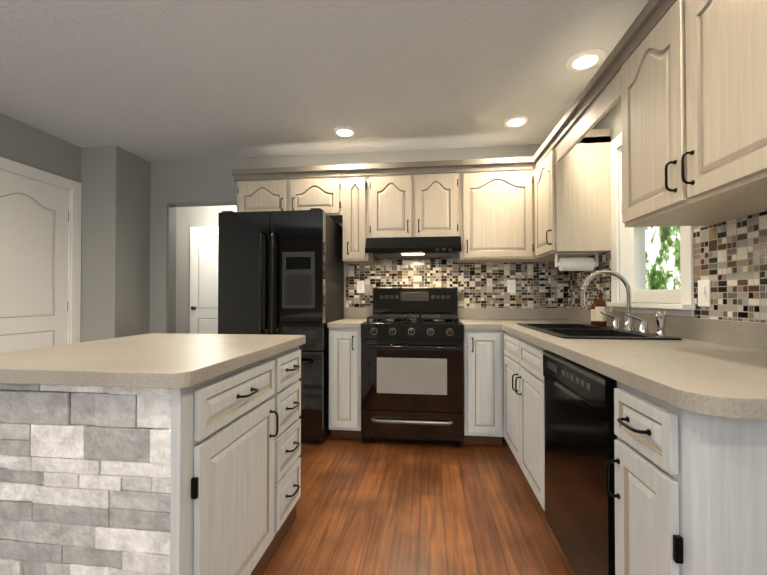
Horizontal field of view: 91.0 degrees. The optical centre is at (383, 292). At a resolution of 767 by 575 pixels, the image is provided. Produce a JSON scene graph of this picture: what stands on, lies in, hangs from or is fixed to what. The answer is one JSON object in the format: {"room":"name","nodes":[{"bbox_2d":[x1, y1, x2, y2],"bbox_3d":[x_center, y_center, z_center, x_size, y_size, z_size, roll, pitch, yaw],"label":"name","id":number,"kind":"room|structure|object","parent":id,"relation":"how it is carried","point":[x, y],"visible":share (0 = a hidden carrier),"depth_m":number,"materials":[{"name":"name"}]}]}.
{"room":"kitchen","nodes":[
{"label":"kitchen","id":0,"kind":"room"},
{"bbox_2d":[0,113,80,343],"bbox_3d":[-3.093,-0.114,0.789,0.120,2.450,6.070,0,-1,7],"label":"wall","id":1,"kind":"structure","parent":0,"point":[25,144],"depth_m":3.02,"materials":[{"name":"grey paint"}]},
{"bbox_2d":[0,170,68,352],"bbox_3d":[-2.775,0.116,2.909,0.100,2.026,0.748,0,-1,7],"label":"door","id":2,"kind":"structure","parent":1,"relation":"in","point":[34,229],"depth_m":2.99,"materials":[{"name":"white wood"}]},
{"bbox_2d":[0,157,81,343],"bbox_3d":[-2.829,0.074,2.915,0.138,2.125,0.930,0,-1,7],"label":"door frame","id":3,"kind":"structure","parent":1,"relation":"attached to","point":[74,188],"depth_m":3.29,"materials":[{"name":"white wood"}]},
{"bbox_2d":[80,146,150,341],"bbox_3d":[-2.523,-0.080,3.565,0.349,2.449,0.419,0,-1,7],"label":"wall","id":4,"kind":"structure","parent":0,"point":[115,243],"depth_m":3.38,"materials":[{"name":"grey paint"}]},
{"bbox_2d":[176,205,236,333],"bbox_3d":[-2.142,-0.063,5.030,3.200,2.450,0.121,0,-1,7],"label":"wall","id":5,"kind":"structure","parent":0,"point":[187,218],"depth_m":5.02,"materials":[{"name":"grey paint"}]},
{"bbox_2d":[190,226,217,333],"bbox_3d":[-2.166,0.141,4.913,0.780,2.020,0.085,0,-1,7],"label":"hall door","id":6,"kind":"structure","parent":5,"relation":"in","point":[203,280],"depth_m":4.95,"materials":[{"name":"white wood"}]},
{"bbox_2d":[0,0,648,161],"bbox_3d":[-1.337,-1.382,1.339,5.680,0.100,7.550,0,-1,7],"label":"ceiling","id":7,"kind":"structure","parent":0,"point":[166,80],"depth_m":2.25,"materials":[{"name":"grey paint"}]},
{"bbox_2d":[332,126,356,136],"bbox_3d":[-0.314,-1.305,3.064,0.200,0.012,0.200,0,-1,7],"label":"recessed light","id":8,"kind":"object","parent":7,"relation":"in","point":[344,131],"visible":1,"depth_m":3.06,"materials":[{"name":"white plastic"}]},
{"bbox_2d":[502,115,529,127],"bbox_3d":[1.014,-1.307,2.885,0.200,0.012,0.200,0,-1,7],"label":"recessed light","id":9,"kind":"object","parent":7,"relation":"in","point":[516,121],"visible":1,"depth_m":2.87,"materials":[{"name":"white plastic"}]},
{"bbox_2d":[566,49,604,70],"bbox_3d":[1.147,-1.316,2.144,0.200,0.012,0.200,0,-1,7],"label":"recessed light","id":10,"kind":"object","parent":7,"relation":"in","point":[585,59],"visible":1,"depth_m":2.13,"materials":[{"name":"white plastic"}]},
{"bbox_2d":[149,144,541,333],"bbox_3d":[-0.585,-0.080,3.606,4.430,2.450,0.120,0,-1,7],"label":"wall","id":11,"kind":"structure","parent":0,"point":[195,177],"depth_m":3.67,"materials":[{"name":"grey paint"}]},
{"bbox_2d":[160,194,236,332],"bbox_3d":[-1.733,0.096,3.733,0.940,2.100,0.138,0,-1,7],"label":"door frame","id":12,"kind":"structure","parent":11,"relation":"attached to","point":[168,205],"depth_m":3.73,"materials":[{"name":"white wood"}]},
{"bbox_2d":[232,157,535,263],"bbox_3d":[-0.036,-0.674,3.295,2.561,0.810,0.365,0,-1,7],"label":"wall cabinets","id":13,"kind":"object","parent":11,"relation":"attached to","point":[484,209],"visible":0.92,"depth_m":3.11,"materials":[{"name":"paint"}]},
{"bbox_2d":[365,236,460,258],"bbox_3d":[0.256,-0.375,3.194,0.752,0.135,0.501,0,-1,7],"label":"range hood","id":14,"kind":"object","parent":13,"relation":"attached to","point":[413,247],"visible":1,"depth_m":2.98,"materials":[{"name":"black metal"}]},
{"bbox_2d":[346,258,567,307],"bbox_3d":[0.625,-0.048,3.397,1.964,0.620,0.006,0,-1,7],"label":"wall tile","id":15,"kind":"structure","parent":11,"relation":"attached to","point":[537,285],"depth_m":3.38,"materials":[{"name":"tile"}]},
{"bbox_2d":[357,281,363,292],"bbox_3d":[-0.211,-0.056,3.490,0.070,0.115,0.008,0,-1,7],"label":"electrical outlet","id":16,"kind":"object","parent":15,"relation":"attached to","point":[360,286],"visible":1,"depth_m":3.49,"materials":[{"name":"white plastic"}]},
{"bbox_2d":[507,280,515,292],"bbox_3d":[1.129,-0.058,3.329,0.070,0.115,0.008,0,-1,7],"label":"electrical outlet","id":17,"kind":"object","parent":15,"relation":"attached to","point":[511,288],"visible":1,"depth_m":3.33,"materials":[{"name":"white plastic"}]},
{"bbox_2d":[263,432,574,574],"bbox_3d":[-1.337,1.168,1.309,5.680,0.100,7.550,0,-1,7],"label":"floor","id":18,"kind":"structure","parent":0,"point":[391,507],"depth_m":1.91,"materials":[{"name":"brown wood"}]},
{"bbox_2d":[0,346,300,574],"bbox_3d":[-0.847,0.685,1.476,0.853,0.870,0.914,0,-1,7],"label":"kitchen island","id":19,"kind":"object","parent":18,"relation":"on","point":[203,478],"visible":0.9,"depth_m":1.04,"materials":[{"name":"stone"}]},
{"bbox_2d":[0,333,305,388],"bbox_3d":[-0.873,0.229,1.486,0.862,0.039,0.980,0,-1,7],"label":"island countertop","id":20,"kind":"structure","parent":19,"relation":"on","point":[165,360],"depth_m":1.18,"materials":[{"name":"laminate"}]},
{"bbox_2d":[218,208,343,442],"bbox_3d":[-0.816,0.257,3.145,0.820,1.765,0.782,0,-1,7],"label":"fridge","id":21,"kind":"object","parent":18,"relation":"on","point":[280,272],"visible":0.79,"depth_m":2.82,"materials":[{"name":"black metal"}]},
{"bbox_2d":[329,328,363,439],"bbox_3d":[-0.260,0.704,3.118,0.249,0.870,0.653,0,-1,7],"label":"base cabinet","id":22,"kind":"object","parent":18,"relation":"on","point":[345,409],"visible":0.85,"depth_m":2.83,"materials":[{"name":"paint"}]},
{"bbox_2d":[327,307,372,327],"bbox_3d":[-0.258,0.199,3.162,0.254,0.139,0.673,0,-1,7],"label":"countertop","id":23,"kind":"structure","parent":22,"relation":"on","point":[356,317],"depth_m":3.43,"materials":[{"name":"laminate"}]},
{"bbox_2d":[361,288,463,446],"bbox_3d":[0.241,0.546,3.056,0.750,1.185,0.741,0,-1,7],"label":"range","id":24,"kind":"object","parent":18,"relation":"on","point":[412,380],"visible":1,"depth_m":2.75,"materials":[{"name":"black metal"}]},
{"bbox_2d":[463,329,503,446],"bbox_3d":[0.760,0.703,2.996,0.282,0.870,0.653,0,-1,7],"label":"base cabinet","id":25,"kind":"object","parent":18,"relation":"on","point":[483,364],"visible":0.83,"depth_m":2.71,"materials":[{"name":"paint"}]},
{"bbox_2d":[504,359,544,510],"bbox_3d":[1.098,0.808,2.166,0.619,0.640,1.018,0,-1,7],"label":"base cabinet","id":26,"kind":"object","parent":18,"relation":"on","point":[524,412],"depth_m":2.01,"materials":[{"name":"paint"}]},
{"bbox_2d":[504,331,545,358],"bbox_3d":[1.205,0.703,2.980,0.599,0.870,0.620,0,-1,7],"label":"drawer","id":27,"kind":"object","parent":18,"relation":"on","point":[515,347],"depth_m":2.20,"materials":[{"name":"paint"}]},
{"bbox_2d":[605,381,766,574],"bbox_3d":[0.947,0.678,0.905,0.619,0.870,0.298,0,-1,7],"label":"base cabinet","id":28,"kind":"object","parent":18,"relation":"on","point":[690,495],"depth_m":0.82,"materials":[{"name":"paint"}]},
{"bbox_2d":[542,350,616,574],"bbox_3d":[0.970,0.633,1.362,0.600,0.762,0.604,0,-1,7],"label":"dishwasher","id":29,"kind":"object","parent":28,"relation":"in","point":[580,436],"visible":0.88,"depth_m":1.29,"materials":[{"name":"black metal"}]},
{"bbox_2d":[457,308,766,419],"bbox_3d":[0.977,0.186,2.017,0.947,0.139,2.653,0,-1,7],"label":"countertop","id":30,"kind":"structure","parent":28,"relation":"on","point":[714,367],"depth_m":1.29,"materials":[{"name":"laminate"}]},
{"bbox_2d":[517,323,681,339],"bbox_3d":[1.142,0.308,2.171,0.520,0.199,0.930,0,-1,7],"label":"sink","id":31,"kind":"object","parent":30,"relation":"in","point":[577,331],"visible":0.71,"depth_m":2.14,"materials":[{"name":"black metal"}]},
{"bbox_2d":[589,295,597,324],"bbox_3d":[1.384,0.114,2.472,0.072,0.194,0.057,0,-1,7],"label":"soap bottle","id":32,"kind":"object","parent":31,"relation":"on","point":[593,312],"visible":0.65,"depth_m":2.46,"materials":[{"name":"brown"}]},
{"bbox_2d":[593,290,606,326],"bbox_3d":[1.367,0.096,2.383,0.075,0.229,0.063,0,-1,7],"label":"soap bottle","id":33,"kind":"object","parent":31,"relation":"on","point":[600,306],"visible":0.98,"depth_m":2.36,"materials":[{"name":"brown"}]},
{"bbox_2d":[580,270,666,336],"bbox_3d":[1.214,0.040,1.990,0.284,0.331,0.466,0,-1,7],"label":"faucet","id":34,"kind":"object","parent":30,"relation":"on","point":[660,319],"visible":1,"depth_m":2.04,"materials":[{"name":"silver metal"}]},
{"bbox_2d":[588,99,764,303],"bbox_3d":[1.409,-0.111,0.996,0.150,2.450,7.550,0,-1,7],"label":"wall","id":35,"kind":"structure","parent":0,"point":[611,118],"depth_m":2.45,"materials":[{"name":"grey paint"}]},
{"bbox_2d":[529,128,610,261],"bbox_3d":[1.354,-0.678,2.910,0.395,0.810,0.800,0,-1,7],"label":"wall cabinet","id":36,"kind":"object","parent":35,"relation":"attached to","point":[573,200],"visible":0.96,"depth_m":2.52,"materials":[{"name":"paint"}]},
{"bbox_2d":[554,253,598,270],"bbox_3d":[1.357,-0.215,2.650,0.285,0.121,0.093,0,-1,7],"label":"paper towel holder","id":37,"kind":"object","parent":36,"relation":"attached to","point":[579,264],"visible":1,"depth_m":2.62,"materials":[{"name":"white paper"}]},
{"bbox_2d":[552,46,621,161],"bbox_3d":[1.127,-0.988,2.099,0.090,0.210,0.868,0,-1,7],"label":"valance","id":38,"kind":"object","parent":36,"relation":"attached to","point":[598,98],"visible":0.71,"depth_m":1.98,"materials":[{"name":"paint"}]},
{"bbox_2d":[606,133,694,316],"bbox_3d":[1.510,-0.442,2.096,0.210,1.113,0.780,0,-1,7],"label":"window","id":39,"kind":"structure","parent":35,"relation":"in","point":[628,256],"depth_m":2.34,"materials":[{"name":"white wood"}]},
{"bbox_2d":[568,211,766,322],"bbox_3d":[1.429,-0.021,1.825,0.006,0.530,2.924,0,-1,7],"label":"wall tile","id":40,"kind":"structure","parent":35,"relation":"attached to","point":[730,260],"depth_m":1.53,"materials":[{"name":"tile"}]},
{"bbox_2d":[698,280,710,306],"bbox_3d":[1.400,0.002,1.650,0.010,0.115,0.070,0,-1,7],"label":"light switch","id":41,"kind":"object","parent":40,"relation":"attached to","point":[704,293],"visible":1,"depth_m":1.64,"materials":[{"name":"white plastic"}]},
{"bbox_2d":[616,0,766,226],"bbox_3d":[1.128,-0.701,1.015,0.395,0.810,1.272,0,-1,7],"label":"wall cabinet","id":42,"kind":"object","parent":35,"relation":"attached to","point":[694,107],"visible":0.98,"depth_m":1.22,"materials":[{"name":"paint"}]},
{"label":"outside","id":43,"kind":"structure","parent":0,"visible":0},
{"bbox_2d":[645,226,680,289],"bbox_3d":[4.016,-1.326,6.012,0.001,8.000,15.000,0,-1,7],"label":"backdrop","id":44,"kind":"structure","parent":43,"point":[668,252],"depth_m":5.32,"materials":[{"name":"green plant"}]}
]}

